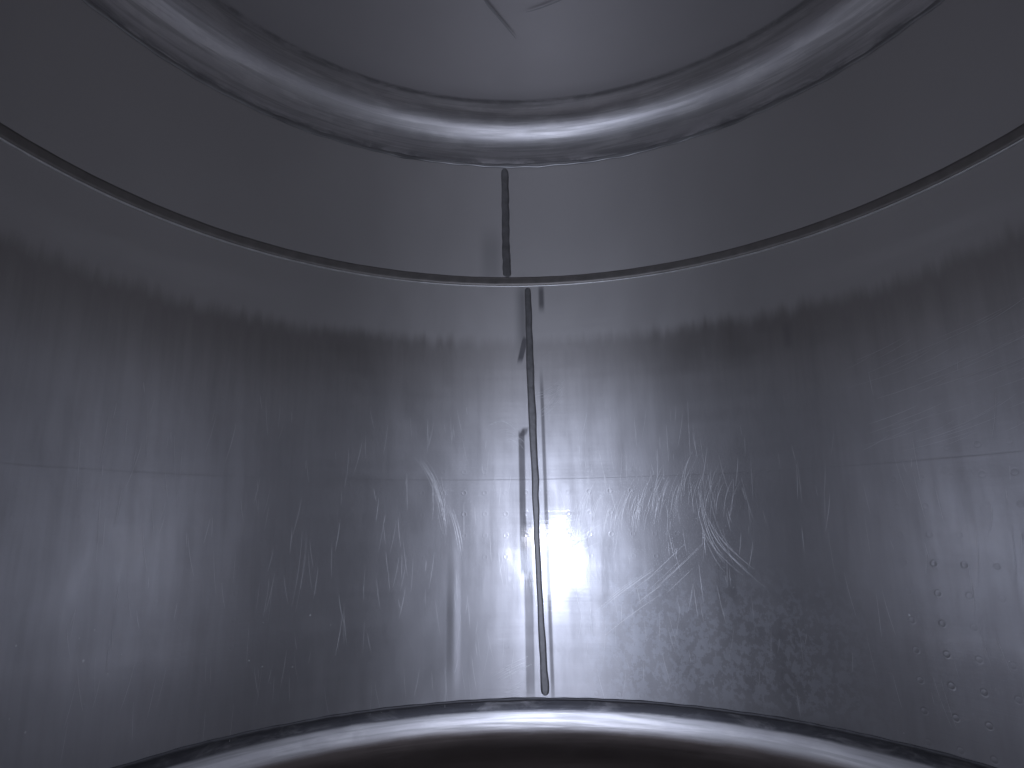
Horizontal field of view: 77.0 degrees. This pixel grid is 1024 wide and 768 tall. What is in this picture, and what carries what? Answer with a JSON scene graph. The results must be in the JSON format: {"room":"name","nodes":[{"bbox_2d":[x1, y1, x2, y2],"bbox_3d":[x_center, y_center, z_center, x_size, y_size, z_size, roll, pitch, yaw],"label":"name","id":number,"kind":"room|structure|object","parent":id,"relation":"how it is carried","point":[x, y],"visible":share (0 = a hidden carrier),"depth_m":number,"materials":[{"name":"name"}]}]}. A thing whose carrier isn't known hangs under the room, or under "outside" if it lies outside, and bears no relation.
{"room":"metal tank interior","nodes":[
{"label":"metal tank interior","id":0,"kind":"room"},
{"bbox_2d":[0,0,1023,767],"bbox_3d":[0.030,-0.129,0.955,2.000,1.607,2.000,-1,-12,2],"label":"wall","id":1,"kind":"structure","parent":0,"point":[105,301],"depth_m":1.61,"materials":[{"name":"metal"}]},
{"bbox_2d":[501,168,510,276],"bbox_3d":[-0.019,-0.518,2.057,0.029,0.375,0.002,0,-12,-2],"label":"weld seam","id":2,"kind":"object","parent":1,"relation":"attached to","point":[506,257],"visible":1,"depth_m":2.05,"materials":[{"name":"grey metal"}]},
{"bbox_2d":[9,587,1009,733],"bbox_3d":[-0.011,0.635,1.458,1.885,0.283,0.632,0,-12,-4],"label":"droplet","id":3,"kind":"object","parent":1,"relation":"attached to","point":[733,587],"visible":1,"depth_m":1.30,"materials":[{"name":"clear liquid"}]},
{"bbox_2d":[0,123,1023,285],"bbox_3d":[0.024,-0.526,1.038,2.004,0.030,2.004,-1,-12,2],"label":"bead","id":4,"kind":"object","parent":1,"relation":"attached to","point":[6,133],"visible":1,"depth_m":1.67},
{"bbox_2d":[525,288,548,695],"bbox_3d":[0.072,0.278,1.890,0.047,1.183,0.002,-1,-12,2],"label":"weld seam","id":5,"kind":"object","parent":1,"relation":"attached to","point":[532,415],"visible":1,"depth_m":1.89,"materials":[{"name":"grey metal"}]},
{"bbox_2d":[60,298,1023,762],"bbox_3d":[0.143,0.362,1.474,1.942,0.926,0.761,-3,-12,10],"label":"scratch marks","id":6,"kind":"object","parent":1,"relation":"attached to","point":[957,362],"visible":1,"depth_m":1.72,"materials":[{"name":"metal"}]},
{"bbox_2d":[111,697,996,767],"bbox_3d":[0.042,0.660,0.789,2.004,0.013,2.004,-1,-12,2],"label":"bead","id":7,"kind":"object","parent":1,"relation":"attached to","point":[510,699],"visible":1,"depth_m":1.59},
{"bbox_2d":[89,0,935,163],"bbox_3d":[0.017,-1.015,1.140,2.000,0.205,2.000,-1,-12,2],"label":"tank end","id":8,"kind":"structure","parent":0,"point":[433,79],"depth_m":1.81,"materials":[{"name":"metal"}]},
{"bbox_2d":[82,0,944,167],"bbox_3d":[0.018,-0.917,1.120,2.004,0.022,2.004,-1,-12,2],"label":"bead","id":9,"kind":"object","parent":8,"relation":"attached to","point":[936,3],"visible":1,"depth_m":1.83,"materials":[{"name":"metal"}]},
{"bbox_2d":[484,0,560,38],"bbox_3d":[0.044,-0.978,1.691,0.266,0.012,0.176,-1,-12,2],"label":"scuffs","id":10,"kind":"object","parent":8,"relation":"attached to","point":[485,1],"depth_m":1.69,"materials":[{"name":"black"}]},
{"bbox_2d":[126,700,982,767],"bbox_3d":[0.043,0.771,0.766,2.000,0.232,2.000,5,-13,-27],"label":"rim","id":11,"kind":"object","parent":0,"point":[546,733],"depth_m":1.66,"materials":[{"name":"metal"}]}
]}

